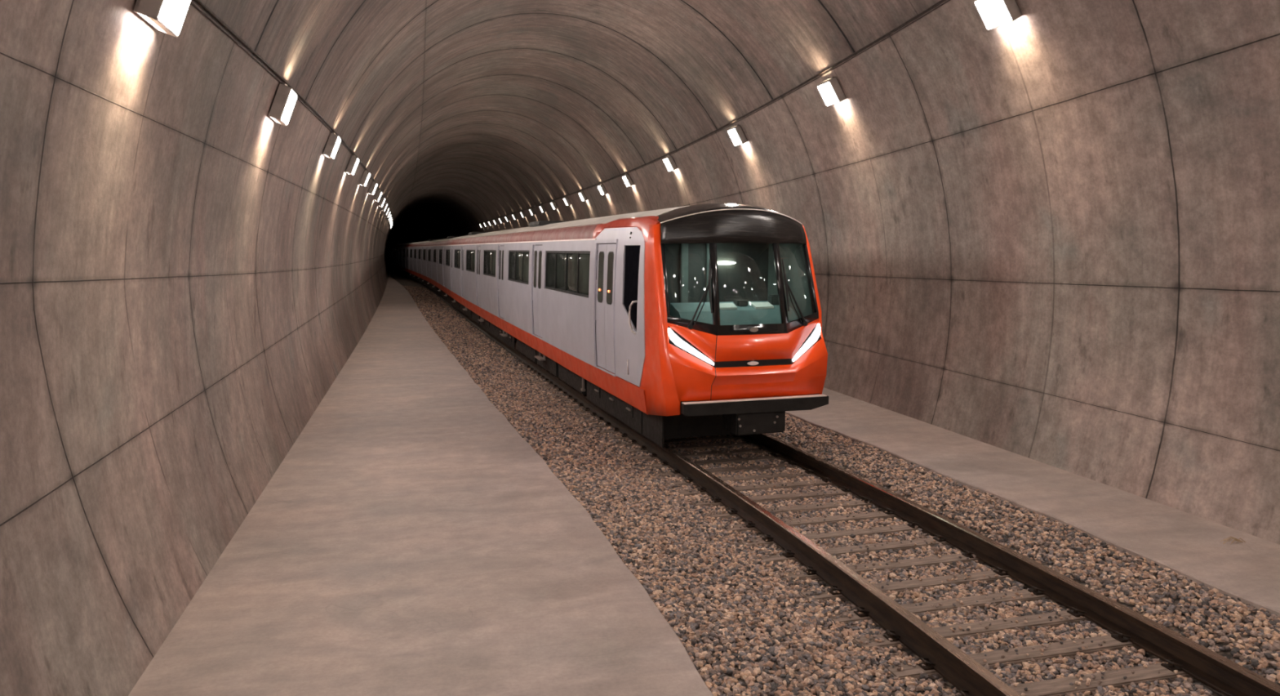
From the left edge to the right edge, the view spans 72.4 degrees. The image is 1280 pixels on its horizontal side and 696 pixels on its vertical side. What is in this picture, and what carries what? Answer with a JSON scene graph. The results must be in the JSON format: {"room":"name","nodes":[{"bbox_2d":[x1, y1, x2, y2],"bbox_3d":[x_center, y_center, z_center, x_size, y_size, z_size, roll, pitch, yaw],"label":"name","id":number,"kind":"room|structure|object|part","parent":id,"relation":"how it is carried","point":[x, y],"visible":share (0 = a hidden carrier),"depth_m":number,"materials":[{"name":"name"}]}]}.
{"room":"underground passage","nodes":[
{"label":"underground passage","id":0,"kind":"room"},
{"bbox_2d":[0,0,391,695],"bbox_3d":[-28.704,-9.732,88.188,10.284,5.566,214.000,-2,7,-14],"label":"wall","id":1,"kind":"structure","parent":0,"point":[187,273],"depth_m":6.85,"materials":[{"name":"concrete"}]},
{"bbox_2d":[133,0,191,37],"bbox_3d":[-3.380,-2.536,6.237,0.293,0.509,0.540,-2,7,-14],"label":"lamp","id":2,"kind":"object","parent":1,"relation":"attached to","point":[166,16],"visible":1,"depth_m":6.17,"materials":[{"name":"metal"}]},
{"bbox_2d":[158,0,191,34],"bbox_3d":[-3.324,-2.493,6.255,0.041,0.398,0.498,19,1,-15],"label":"diffuser","id":3,"kind":"object","parent":2,"relation":"attached to","point":[171,13],"depth_m":6.26,"materials":[{"name":"white"}]},
{"bbox_2d":[268,82,297,125],"bbox_3d":[-4.632,-3.173,11.348,0.296,0.508,0.540,-2,7,-14],"label":"lamp","id":4,"kind":"object","parent":1,"relation":"attached to","point":[286,97],"visible":1,"depth_m":11.10,"materials":[{"name":"metal"}]},
{"bbox_2d":[280,89,297,124],"bbox_3d":[-4.576,-3.130,11.366,0.041,0.398,0.498,20,1,-15],"label":"diffuser","id":5,"kind":"object","parent":4,"relation":"attached to","point":[289,97],"depth_m":11.21,"materials":[{"name":"white"}]},
{"bbox_2d":[190,0,389,210],"bbox_3d":[-27.444,-11.890,86.182,8.743,0.882,208.002,-2,7,-14],"label":"cable","id":6,"kind":"object","parent":1,"relation":"attached to","point":[199,2],"visible":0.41,"depth_m":9.49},
{"bbox_2d":[323,131,341,159],"bbox_3d":[-6.034,-3.974,17.128,0.303,0.507,0.540,-2,7,-14],"label":"lamp","id":7,"kind":"object","parent":1,"relation":"attached to","point":[334,140],"visible":1,"depth_m":16.88,"materials":[{"name":"metal"}]},
{"bbox_2d":[331,137,341,158],"bbox_3d":[-5.978,-3.929,17.147,0.041,0.398,0.498,21,1,-15],"label":"diffuser","id":8,"kind":"object","parent":7,"relation":"attached to","point":[335,141],"depth_m":16.93,"materials":[{"name":"white"}]},
{"bbox_2d":[345,154,359,175],"bbox_3d":[-7.221,-4.601,21.945,0.307,0.507,0.540,-2,7,-14],"label":"lamp","id":9,"kind":"object","parent":1,"relation":"attached to","point":[353,162],"visible":1,"depth_m":21.70,"materials":[{"name":"metal"}]},
{"bbox_2d":[351,159,359,174],"bbox_3d":[-7.166,-4.556,21.964,0.041,0.398,0.498,22,1,-15],"label":"diffuser","id":10,"kind":"object","parent":9,"relation":"attached to","point":[354,162],"depth_m":21.73,"materials":[{"name":"white"}]},
{"bbox_2d":[359,169,370,186],"bbox_3d":[-8.425,-5.201,26.761,0.310,0.506,0.540,-2,7,-14],"label":"lamp","id":11,"kind":"object","parent":1,"relation":"attached to","point":[366,175],"visible":1,"depth_m":26.51,"materials":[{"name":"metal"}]},
{"bbox_2d":[364,173,370,186],"bbox_3d":[-8.370,-5.156,26.780,0.041,0.398,0.498,22,1,-15],"label":"diffuser","id":12,"kind":"object","parent":11,"relation":"attached to","point":[366,175],"depth_m":26.52,"materials":[{"name":"white"}]},
{"bbox_2d":[368,180,377,195],"bbox_3d":[-9.653,-5.782,31.573,0.312,0.506,0.540,-2,7,-14],"label":"lamp","id":13,"kind":"object","parent":1,"relation":"attached to","point":[374,184],"visible":1,"depth_m":31.32,"materials":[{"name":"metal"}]},
{"bbox_2d":[373,189,382,201],"bbox_3d":[-10.958,-6.372,36.572,0.313,0.506,0.540,-2,7,-14],"label":"lamp","id":14,"kind":"object","parent":1,"relation":"attached to","point":[379,193],"visible":1,"depth_m":36.32,"materials":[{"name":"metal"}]},
{"bbox_2d":[377,195,385,207],"bbox_3d":[-12.278,-6.954,41.569,0.314,0.506,0.540,-2,7,-14],"label":"lamp","id":15,"kind":"object","parent":1,"relation":"attached to","point":[382,200],"visible":1,"depth_m":41.32,"materials":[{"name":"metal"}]},
{"bbox_2d":[381,201,387,211],"bbox_3d":[-13.610,-7.529,46.564,0.314,0.505,0.540,-2,7,-14],"label":"lamp","id":16,"kind":"object","parent":1,"relation":"attached to","point":[385,204],"visible":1,"depth_m":46.31,"materials":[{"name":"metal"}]},
{"bbox_2d":[383,206,389,214],"bbox_3d":[-14.953,-8.102,51.556,0.314,0.505,0.540,-2,7,-14],"label":"lamp","id":17,"kind":"object","parent":1,"relation":"attached to","point":[386,211],"visible":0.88,"depth_m":51.30,"materials":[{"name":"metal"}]},
{"bbox_2d":[192,0,945,235],"bbox_3d":[-23.841,-13.839,88.917,18.757,4.065,214.000,-2,7,-14],"label":"ceiling","id":18,"kind":"structure","parent":0,"point":[462,113],"depth_m":22.41,"materials":[{"name":"concrete"}]},
{"bbox_2d":[416,0,1279,544],"bbox_3d":[-18.766,-10.865,90.502,10.564,7.295,214.000,-2,7,-14],"label":"wall","id":19,"kind":"structure","parent":0,"point":[1050,235],"depth_m":11.96,"materials":[{"name":"concrete"}]},
{"bbox_2d":[528,207,534,215],"bbox_3d":[-7.317,-9.234,59.209,0.328,0.502,0.540,-2,7,-14],"label":"lamp","id":20,"kind":"object","parent":19,"relation":"attached to","point":[531,210],"visible":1,"depth_m":58.98,"materials":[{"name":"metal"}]},
{"bbox_2d":[539,204,545,212],"bbox_3d":[-6.120,-8.737,54.794,0.328,0.502,0.540,-2,7,-14],"label":"lamp","id":21,"kind":"object","parent":19,"relation":"attached to","point":[541,206],"visible":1,"depth_m":54.56,"materials":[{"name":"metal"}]},
{"bbox_2d":[550,200,557,209],"bbox_3d":[-4.983,-8.264,50.569,0.328,0.502,0.540,-2,7,-14],"label":"lamp","id":22,"kind":"object","parent":19,"relation":"attached to","point":[553,203],"visible":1,"depth_m":50.33,"materials":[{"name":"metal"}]},
{"bbox_2d":[563,195,570,205],"bbox_3d":[-3.880,-7.805,46.437,0.329,0.502,0.540,-2,7,-14],"label":"lamp","id":23,"kind":"object","parent":19,"relation":"attached to","point":[566,199],"visible":1,"depth_m":46.20,"materials":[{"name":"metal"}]},
{"bbox_2d":[578,190,586,200],"bbox_3d":[-2.762,-7.341,42.206,0.330,0.502,0.540,-2,7,-14],"label":"lamp","id":24,"kind":"object","parent":19,"relation":"attached to","point":[581,193],"visible":1,"depth_m":41.97,"materials":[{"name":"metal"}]},
{"bbox_2d":[597,182,607,195],"bbox_3d":[-1.631,-6.876,37.875,0.331,0.501,0.540,-2,7,-14],"label":"lamp","id":25,"kind":"object","parent":19,"relation":"attached to","point":[601,187],"visible":1,"depth_m":37.65,"materials":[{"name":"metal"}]},
{"bbox_2d":[597,186,604,195],"bbox_3d":[-1.684,-6.825,37.868,0.041,0.398,0.498,-29,12,-9],"label":"diffuser","id":26,"kind":"object","parent":25,"relation":"attached to","point":[601,188],"depth_m":37.70,"materials":[{"name":"white"}]},
{"bbox_2d":[622,173,633,186],"bbox_3d":[-0.466,-6.405,33.346,0.334,0.500,0.540,-2,7,-14],"label":"lamp","id":27,"kind":"object","parent":19,"relation":"attached to","point":[626,178],"visible":1,"depth_m":33.12,"materials":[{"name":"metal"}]},
{"bbox_2d":[622,176,629,186],"bbox_3d":[-0.519,-6.354,33.339,0.041,0.398,0.498,-29,12,-9],"label":"diffuser","id":28,"kind":"object","parent":27,"relation":"attached to","point":[626,179],"depth_m":33.21,"materials":[{"name":"white"}]},
{"bbox_2d":[662,155,677,171],"bbox_3d":[0.951,-5.846,27.645,0.338,0.499,0.540,-2,7,-14],"label":"lamp","id":29,"kind":"object","parent":19,"relation":"attached to","point":[668,161],"visible":1,"depth_m":27.43,"materials":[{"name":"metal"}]},
{"bbox_2d":[662,158,672,171],"bbox_3d":[0.898,-5.794,27.638,0.041,0.398,0.498,-30,12,-9],"label":"diffuser","id":30,"kind":"object","parent":29,"relation":"attached to","point":[668,162],"depth_m":27.53,"materials":[{"name":"white"}]},
{"bbox_2d":[421,0,950,235],"bbox_3d":[-18.456,-13.522,88.205,8.668,1.531,208.002,-2,7,-14],"label":"cable","id":31,"kind":"object","parent":19,"relation":"attached to","point":[940,1],"visible":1,"depth_m":17.66,"materials":[{"name":"rubber"}]},
{"bbox_2d":[727,124,747,146],"bbox_3d":[2.410,-5.270,21.646,0.344,0.497,0.540,-2,7,-14],"label":"lamp","id":32,"kind":"object","parent":19,"relation":"attached to","point":[735,132],"visible":1,"depth_m":21.45,"materials":[{"name":"metal"}]},
{"bbox_2d":[728,128,742,145],"bbox_3d":[2.358,-5.218,21.639,0.041,0.398,0.498,-31,12,-9],"label":"diffuser","id":33,"kind":"object","parent":32,"relation":"attached to","point":[735,135],"depth_m":21.54,"materials":[{"name":"white"}]},
{"bbox_2d":[817,76,846,106],"bbox_3d":[3.611,-4.846,16.498,0.352,0.494,0.540,-2,7,-14],"label":"lamp","id":34,"kind":"object","parent":19,"relation":"attached to","point":[829,89],"visible":1,"depth_m":16.34,"materials":[{"name":"metal"}]},
{"bbox_2d":[817,82,838,105],"bbox_3d":[3.560,-4.793,16.492,0.041,0.398,0.498,-33,13,-8],"label":"diffuser","id":35,"kind":"object","parent":34,"relation":"attached to","point":[828,91],"depth_m":16.43,"materials":[{"name":"white"}]},
{"bbox_2d":[973,0,1022,31],"bbox_3d":[4.713,-4.498,11.525,0.363,0.488,0.540,-2,7,-14],"label":"lamp","id":36,"kind":"object","parent":19,"relation":"attached to","point":[994,14],"visible":1,"depth_m":11.47,"materials":[{"name":"metal"}]},
{"bbox_3d":[-23.667,-6.663,89.775,20.687,0.200,214.000,-2,7,-14],"label":"floor","id":37,"kind":"structure","parent":0,"visible":0},
{"bbox_2d":[128,266,713,695],"bbox_3d":[-26.874,-6.868,88.964,13.585,0.450,214.000,-2,7,-14],"label":"walkway","id":38,"kind":"object","parent":37,"relation":"on","point":[409,540],"visible":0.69,"depth_m":8.08,"materials":[{"name":"concrete"}]},
{"bbox_2d":[389,266,1279,695],"bbox_3d":[-25.277,-7.580,94.455,18.047,0.323,200.000,-2,7,-14],"label":"ballast","id":39,"kind":"object","parent":37,"relation":"on","point":[746,628],"visible":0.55,"depth_m":8.54,"materials":[{"name":"gravel"}]},
{"bbox_2d":[515,364,530,368],"bbox_3d":[-2.025,0.542,24.003,2.720,0.218,0.200,-2,7,-16],"label":"sleeper","id":40,"kind":"object","parent":39,"relation":"on","point":[528,366],"visible":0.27,"depth_m":23.64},
{"bbox_2d":[520,367,534,372],"bbox_3d":[-1.874,0.603,23.519,2.720,0.218,0.200,-2,7,-16],"label":"sleeper","id":41,"kind":"object","parent":39,"relation":"on","point":[531,368],"visible":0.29,"depth_m":23.15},
{"bbox_2d":[523,369,537,373],"bbox_3d":[-1.722,0.654,23.034,2.720,0.218,0.200,-2,7,-16],"label":"sleeper","id":42,"kind":"object","parent":39,"relation":"on","point":[535,371],"visible":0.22,"depth_m":22.66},
{"bbox_2d":[526,372,541,376],"bbox_3d":[-1.570,0.706,22.549,2.720,0.218,0.200,-2,7,-16],"label":"sleeper","id":43,"kind":"object","parent":39,"relation":"on","point":[537,372],"visible":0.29,"depth_m":22.20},
{"bbox_2d":[529,375,546,379],"bbox_3d":[-1.419,0.763,22.064,2.720,0.218,0.200,-2,7,-15],"label":"sleeper","id":44,"kind":"object","parent":39,"relation":"on","point":[541,377],"visible":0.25,"depth_m":21.72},
{"bbox_2d":[533,377,549,382],"bbox_3d":[-1.267,0.818,21.579,2.720,0.218,0.201,-2,7,-15],"label":"sleeper","id":45,"kind":"object","parent":39,"relation":"on","point":[546,380],"visible":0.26,"depth_m":21.25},
{"bbox_2d":[538,381,554,386],"bbox_3d":[-1.115,0.871,21.094,2.720,0.218,0.200,-2,7,-15],"label":"sleeper","id":46,"kind":"object","parent":39,"relation":"on","point":[551,382],"visible":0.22,"depth_m":20.73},
{"bbox_2d":[541,384,558,388],"bbox_3d":[-0.963,0.927,20.610,2.720,0.218,0.200,-2,7,-15],"label":"sleeper","id":47,"kind":"object","parent":39,"relation":"on","point":[555,386],"visible":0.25,"depth_m":20.25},
{"bbox_2d":[546,387,563,392],"bbox_3d":[-0.811,0.989,20.126,2.720,0.218,0.200,-2,7,-16],"label":"sleeper","id":48,"kind":"object","parent":39,"relation":"on","point":[559,389],"visible":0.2,"depth_m":19.80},
{"bbox_2d":[550,391,568,396],"bbox_3d":[-0.659,1.043,19.641,2.720,0.218,0.200,-2,7,-15],"label":"sleeper","id":49,"kind":"object","parent":39,"relation":"on","point":[563,393],"visible":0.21,"depth_m":19.28,"materials":[{"name":"concrete"}]},
{"bbox_2d":[555,395,573,399],"bbox_3d":[-0.507,1.096,19.156,2.720,0.218,0.200,-2,7,-16],"label":"sleeper","id":50,"kind":"object","parent":39,"relation":"on","point":[570,396],"visible":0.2,"depth_m":18.82,"materials":[{"name":"concrete"}]},
{"bbox_2d":[560,398,579,404],"bbox_3d":[-0.356,1.145,18.670,2.720,0.218,0.200,-2,7,-15],"label":"sleeper","id":51,"kind":"object","parent":39,"relation":"on","point":[575,401],"visible":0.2,"depth_m":18.31,"materials":[{"name":"concrete"}]},
{"bbox_2d":[565,402,586,408],"bbox_3d":[-0.203,1.203,18.186,2.720,0.218,0.200,-2,7,-15],"label":"sleeper","id":52,"kind":"object","parent":39,"relation":"on","point":[580,405],"visible":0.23,"depth_m":17.84,"materials":[{"name":"wood"}]},
{"bbox_2d":[571,407,591,413],"bbox_3d":[-0.048,1.260,17.702,2.720,0.218,0.200,-2,7,-16],"label":"sleeper","id":53,"kind":"object","parent":39,"relation":"on","point":[587,408],"visible":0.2,"depth_m":17.33,"materials":[{"name":"concrete"}]},
{"bbox_2d":[577,411,599,417],"bbox_3d":[0.108,1.318,17.219,2.720,0.218,0.200,-2,7,-15],"label":"sleeper","id":54,"kind":"object","parent":39,"relation":"on","point":[593,414],"visible":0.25,"depth_m":16.88,"materials":[{"name":"wood"}]},
{"bbox_2d":[583,416,606,422],"bbox_3d":[0.265,1.367,16.735,2.720,0.218,0.200,-2,7,-16],"label":"sleeper","id":55,"kind":"object","parent":39,"relation":"on","point":[600,417],"visible":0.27,"depth_m":16.39,"materials":[{"name":"concrete"}]},
{"bbox_2d":[590,421,613,427],"bbox_3d":[0.423,1.426,16.252,2.720,0.218,0.200,-2,7,-15],"label":"sleeper","id":56,"kind":"object","parent":39,"relation":"on","point":[607,422],"visible":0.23,"depth_m":15.89,"materials":[{"name":"concrete"}]},
{"bbox_2d":[599,426,622,434],"bbox_3d":[0.581,1.482,15.768,2.720,0.218,0.200,-2,7,-15],"label":"sleeper","id":57,"kind":"object","parent":39,"relation":"on","point":[616,429],"visible":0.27,"depth_m":15.41,"materials":[{"name":"wood"}]},
{"bbox_2d":[605,432,630,439],"bbox_3d":[0.740,1.533,15.285,2.720,0.218,0.200,-2,7,-15],"label":"sleeper","id":58,"kind":"object","parent":39,"relation":"on","point":[624,434],"visible":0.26,"depth_m":14.93,"materials":[{"name":"concrete"}]},
{"bbox_2d":[615,434,745,446],"bbox_3d":[0.898,1.594,14.803,2.720,0.218,0.200,-2,7,-15],"label":"sleeper","id":59,"kind":"object","parent":39,"relation":"on","point":[734,437],"visible":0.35,"depth_m":14.75,"materials":[{"name":"concrete"}]},
{"bbox_2d":[623,438,758,453],"bbox_3d":[1.056,1.644,14.319,2.720,0.218,0.200,-2,7,-15],"label":"sleeper","id":60,"kind":"object","parent":39,"relation":"on","point":[748,442],"visible":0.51,"depth_m":14.26,"materials":[{"name":"concrete"}]},
{"bbox_2d":[632,444,772,461],"bbox_3d":[1.214,1.698,13.835,2.720,0.218,0.200,-2,7,-15],"label":"sleeper","id":61,"kind":"object","parent":39,"relation":"on","point":[652,456],"visible":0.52,"depth_m":13.78,"materials":[{"name":"wood"}]},
{"bbox_2d":[388,266,1022,695],"bbox_3d":[-27.072,-7.219,90.947,17.137,0.200,202.000,-2,7,-14],"label":"rail","id":62,"kind":"object","parent":39,"relation":"on","point":[958,668],"visible":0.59,"depth_m":8.50,"materials":[{"name":"metal"}]},
{"bbox_2d":[643,452,786,469],"bbox_3d":[1.371,1.758,13.352,2.720,0.218,0.200,-2,7,-15],"label":"sleeper","id":63,"kind":"object","parent":39,"relation":"on","point":[726,460],"visible":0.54,"depth_m":13.32,"materials":[{"name":"concrete"}]},
{"bbox_2d":[653,459,801,476],"bbox_3d":[1.527,1.812,12.868,2.720,0.218,0.200,-2,7,-16],"label":"sleeper","id":64,"kind":"object","parent":39,"relation":"on","point":[716,470],"visible":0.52,"depth_m":12.82,"materials":[{"name":"wood"}]},
{"bbox_2d":[665,467,819,485],"bbox_3d":[1.681,1.868,12.384,2.720,0.218,0.200,-2,7,-15],"label":"sleeper","id":65,"kind":"object","parent":39,"relation":"on","point":[808,472],"visible":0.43,"depth_m":12.33,"materials":[{"name":"wood"}]},
{"bbox_2d":[677,476,837,496],"bbox_3d":[1.834,1.916,11.899,2.720,0.218,0.200,-2,7,-15],"label":"sleeper","id":66,"kind":"object","parent":39,"relation":"on","point":[702,490],"visible":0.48,"depth_m":11.84,"materials":[{"name":"concrete"}]},
{"bbox_2d":[690,485,857,506],"bbox_3d":[1.985,1.970,11.414,2.720,0.218,0.200,-2,7,-15],"label":"sleeper","id":67,"kind":"object","parent":39,"relation":"on","point":[845,491],"visible":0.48,"depth_m":11.36,"materials":[{"name":"wood"}]},
{"bbox_2d":[705,496,879,519],"bbox_3d":[2.134,2.030,10.929,2.720,0.218,0.200,-2,7,-15],"label":"sleeper","id":68,"kind":"object","parent":39,"relation":"on","point":[851,503],"visible":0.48,"depth_m":10.87,"materials":[{"name":"wood"}]},
{"bbox_2d":[722,507,901,533],"bbox_3d":[2.280,2.084,10.443,2.720,0.218,0.200,-2,7,-16],"label":"sleeper","id":69,"kind":"object","parent":39,"relation":"on","point":[833,518],"visible":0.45,"depth_m":10.40,"materials":[{"name":"concrete"}]},
{"bbox_2d":[737,520,926,547],"bbox_3d":[2.424,2.145,9.956,2.720,0.218,0.200,-2,7,-15],"label":"sleeper","id":70,"kind":"object","parent":39,"relation":"on","point":[886,530],"visible":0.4,"depth_m":9.92,"materials":[{"name":"wood"}]},
{"bbox_2d":[387,264,1279,695],"bbox_3d":[-25.297,-7.268,91.378,17.137,0.200,202.000,-2,7,-14],"label":"rail","id":71,"kind":"object","parent":39,"relation":"on","point":[1229,677],"visible":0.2,"depth_m":8.02,"materials":[{"name":"metal"}]},
{"bbox_2d":[386,203,828,448],"bbox_3d":[-21.528,-8.339,83.437,13.589,3.718,150.304,-2,7,-14],"label":"train","id":72,"kind":"object","parent":71,"relation":"on","point":[624,309],"visible":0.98,"depth_m":13.63,"materials":[{"name":"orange metal"}]},
{"bbox_3d":[-14.718,-4.377,62.230,0.020,0.480,8.300,-2,7,-17],"label":"skirt plate","id":73,"kind":"part","parent":72,"relation":"part of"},
{"bbox_3d":[-9.345,-3.941,43.560,0.107,2.166,0.585,-2,7,-14],"label":"door","id":74,"kind":"part","parent":72,"relation":"part of","materials":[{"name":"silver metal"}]},
{"bbox_3d":[-9.831,-2.514,45.835,0.020,0.480,8.311,-2,7,-16],"label":"skirt plate","id":75,"kind":"part","parent":72,"relation":"part of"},
{"bbox_2d":[447,235,460,238],"bbox_3d":[-10.705,-6.563,51.889,1.350,0.120,1.602,-2,7,-16],"label":"roof vent","id":76,"kind":"object","parent":72,"relation":"attached to","point":[448,237],"depth_m":51.05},
{"bbox_3d":[-7.664,-3.298,37.908,0.081,2.166,0.583,-2,7,-16],"label":"door","id":77,"kind":"part","parent":72,"relation":"part of","materials":[{"name":"silver metal"}]},
{"bbox_3d":[-7.493,-3.233,37.340,0.081,2.166,0.583,-2,7,-17],"label":"door","id":78,"kind":"part","parent":72,"relation":"part of","materials":[{"name":"silver metal"}]},
{"bbox_2d":[468,231,487,235],"bbox_3d":[-6.899,-5.098,39.004,1.350,0.120,1.603,-2,7,-16],"label":"roof vent","id":79,"kind":"object","parent":72,"relation":"attached to","point":[470,233],"depth_m":38.17,"materials":[{"name":"metal"}]},
{"bbox_3d":[-5.948,-2.656,32.261,0.081,2.166,0.583,-2,7,-17],"label":"door","id":80,"kind":"part","parent":72,"relation":"part of","materials":[{"name":"silver metal"}]},
{"bbox_3d":[-5.774,-2.592,31.694,0.081,2.166,0.583,-2,7,-17],"label":"door","id":81,"kind":"part","parent":72,"relation":"part of","materials":[{"name":"silver metal"}]},
{"bbox_3d":[-4.884,-0.648,29.429,0.508,0.480,8.307,-2,7,-14],"label":"skirt plate","id":82,"kind":"part","parent":72,"relation":"part of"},
{"bbox_3d":[-4.265,-2.037,26.815,0.081,2.166,0.582,-2,7,-17],"label":"door","id":83,"kind":"part","parent":72,"relation":"part of","materials":[{"name":"silver metal"}]},
{"bbox_3d":[-4.088,-1.973,26.249,0.081,2.166,0.582,-2,7,-17],"label":"door","id":84,"kind":"part","parent":72,"relation":"part of","materials":[{"name":"silver metal"}]},
{"bbox_3d":[-22.339,-7.213,83.873,1.177,0.385,149.177,-2,7,-18],"label":"sill","id":85,"kind":"part","parent":72,"relation":"part of","materials":[{"name":"orange metal"}]},
{"bbox_3d":[-2.510,-1.398,21.193,0.081,2.166,0.582,-2,7,-17],"label":"door","id":86,"kind":"part","parent":72,"relation":"part of","materials":[{"name":"silver metal"}]},
{"bbox_3d":[-2.333,-1.334,20.628,0.081,2.166,0.582,-2,7,-17],"label":"door","id":87,"kind":"part","parent":72,"relation":"part of","materials":[{"name":"silver metal"}]},
{"bbox_2d":[528,220,565,226],"bbox_3d":[-2.222,-3.367,23.772,1.350,0.120,1.603,-2,7,-17],"label":"roof vent","id":88,"kind":"object","parent":72,"relation":"attached to","point":[535,224],"depth_m":22.94,"materials":[{"name":"metal"}]},
{"bbox_3d":[-0.665,-0.737,15.382,0.081,2.166,0.571,-2,7,-18],"label":"door","id":89,"kind":"part","parent":72,"relation":"part of","materials":[{"name":"silver metal"}]},
{"bbox_3d":[-0.484,-0.674,14.829,0.081,2.166,0.570,-2,7,-18],"label":"door","id":90,"kind":"part","parent":72,"relation":"part of","materials":[{"name":"silver metal"}]},
{"bbox_3d":[0.271,0.893,15.652,1.867,0.550,3.456,-2,7,-14],"label":"skirt plate","id":91,"kind":"part","parent":72,"relation":"part of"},
{"bbox_2d":[592,215,660,241],"bbox_3d":[-0.226,-1.917,14.293,0.254,0.420,3.328,-2,7,-18],"label":"hood","id":92,"kind":"object","parent":72,"relation":"attached to","point":[628,228],"depth_m":13.97,"materials":[{"name":"metal"}]},
{"bbox_3d":[-0.185,0.300,13.824,0.050,0.241,0.021,-2,7,-18],"label":"door pull","id":93,"kind":"part","parent":72,"relation":"part of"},
{"bbox_3d":[-0.118,-0.676,13.690,0.122,2.450,1.596,-2,7,-18],"label":"cab panel","id":94,"kind":"part","parent":72,"relation":"part of","materials":[{"name":"silver metal"}]},
{"bbox_3d":[-0.118,-0.468,13.402,0.186,0.531,0.069,6,9,43],"label":"grab rail","id":95,"kind":"part","parent":72,"relation":"part of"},
{"bbox_3d":[0.237,-0.366,12.652,0.206,2.850,1.375,-2,7,-20],"label":"corner frame","id":96,"kind":"part","parent":72,"relation":"part of","materials":[{"name":"orange paint"}]},
{"bbox_3d":[0.952,1.136,13.515,1.647,0.550,0.948,-2,7,-14],"label":"skirt plate","id":97,"kind":"part","parent":72,"relation":"part of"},
{"bbox_3d":[0.983,-0.871,12.306,0.051,0.755,0.190,-1,7,-7],"label":"wiper blade","id":98,"kind":"part","parent":72,"relation":"part of","materials":[{"name":"black rubber"}]},
{"bbox_2d":[717,261,735,264],"bbox_3d":[1.358,-1.373,14.117,0.400,0.060,0.040,-2,7,-18],"label":"lamp","id":99,"kind":"object","parent":72,"relation":"attached to","point":[718,262],"depth_m":14.11,"materials":[{"name":"white"}]},
{"bbox_2d":[719,302,737,309],"bbox_3d":[1.269,-0.619,12.976,0.300,0.085,0.180,-2,7,-18],"label":"paper stack","id":100,"kind":"object","parent":72,"relation":"on","point":[722,305],"visible":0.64,"depth_m":12.94,"materials":[{"name":"paper"}]},
{"bbox_3d":[1.538,-0.189,13.838,0.450,1.250,0.472,-2,7,-18],"label":"driver seat","id":101,"kind":"part","parent":72,"relation":"part of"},
{"bbox_3d":[1.440,-1.764,12.737,2.340,0.492,0.452,-2,7,-18],"label":"brow panel","id":102,"kind":"part","parent":72,"relation":"part of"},
{"bbox_3d":[1.499,-0.863,12.655,2.396,1.303,0.665,-2,7,-18],"label":"windscreen frame","id":103,"kind":"part","parent":72,"relation":"part of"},
{"bbox_3d":[1.654,0.729,12.452,2.220,0.014,0.118,-2,7,-18],"label":"bumper trim","id":104,"kind":"part","parent":72,"relation":"part of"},
{"bbox_2d":[750,302,773,308],"bbox_3d":[1.840,-0.640,13.159,0.300,0.085,0.180,-2,7,-18],"label":"paper stack","id":105,"kind":"object","parent":72,"relation":"on","point":[756,304],"visible":1,"depth_m":13.12,"materials":[{"name":"paper"}]},
{"bbox_3d":[2.120,-0.912,12.671,0.052,0.755,0.190,-4,7,-29],"label":"wiper blade","id":106,"kind":"part","parent":72,"relation":"part of","materials":[{"name":"black rubber"}]},
{"bbox_3d":[2.563,-0.451,13.398,0.221,2.850,1.378,-2,7,-14],"label":"corner frame","id":107,"kind":"part","parent":72,"relation":"part of","materials":[{"name":"orange paint"}]},
{"bbox_2d":[757,533,954,563],"bbox_3d":[2.564,2.197,9.469,2.720,0.218,0.200,-2,7,-16],"label":"sleeper","id":108,"kind":"object","parent":39,"relation":"on","point":[905,544],"visible":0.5,"depth_m":9.42,"materials":[{"name":"concrete"}]},
{"bbox_2d":[777,549,984,580],"bbox_3d":[2.702,2.256,8.981,2.720,0.218,0.200,-2,7,-15],"label":"sleeper","id":109,"kind":"object","parent":39,"relation":"on","point":[935,560],"visible":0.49,"depth_m":8.94,"materials":[{"name":"concrete"}]},
{"bbox_2d":[800,566,1017,603],"bbox_3d":[2.835,2.312,8.491,2.720,0.218,0.200,-2,7,-15],"label":"sleeper","id":110,"kind":"object","parent":39,"relation":"on","point":[898,585],"visible":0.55,"depth_m":8.44,"materials":[{"name":"concrete"}]},
{"bbox_2d":[824,585,1053,625],"bbox_3d":[2.965,2.368,8.001,2.720,0.218,0.200,-2,7,-15],"label":"sleeper","id":111,"kind":"object","parent":39,"relation":"on","point":[1037,594],"visible":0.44,"depth_m":7.95,"materials":[{"name":"wood"}]},
{"bbox_2d":[852,606,1094,650],"bbox_3d":[3.092,2.419,7.510,2.720,0.218,0.200,-2,7,-15],"label":"sleeper","id":112,"kind":"object","parent":39,"relation":"on","point":[1034,620],"visible":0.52,"depth_m":7.46,"materials":[{"name":"concrete"}]},
{"bbox_2d":[883,630,1141,679],"bbox_3d":[3.216,2.473,7.018,2.720,0.218,0.200,-2,7,-15],"label":"sleeper","id":113,"kind":"object","parent":39,"relation":"on","point":[1118,640],"visible":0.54,"depth_m":6.98,"materials":[{"name":"concrete"}]},
{"bbox_2d":[945,658,1194,695],"bbox_3d":[3.337,2.533,6.526,2.720,0.218,0.200,-2,7,-15],"label":"sleeper","id":114,"kind":"object","parent":39,"relation":"on","point":[1054,686],"visible":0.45,"depth_m":6.53,"materials":[{"name":"wood"}]},
{"bbox_2d":[461,269,1279,616],"bbox_3d":[-22.412,-6.991,90.046,17.604,0.450,214.000,-2,7,-14],"label":"strip","id":115,"kind":"object","parent":37,"relation":"on","point":[1188,544],"visible":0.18,"depth_m":10.42,"materials":[{"name":"concrete"}]},
{"bbox_2d":[1220,536,1245,544],"bbox_3d":[6.080,1.968,8.950,0.252,0.055,0.118,1,7,7],"label":"dry twig","id":116,"kind":"object","parent":115,"relation":"on","point":[1234,538],"visible":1,"depth_m":8.96,"materials":[{"name":"wood"}]}
]}

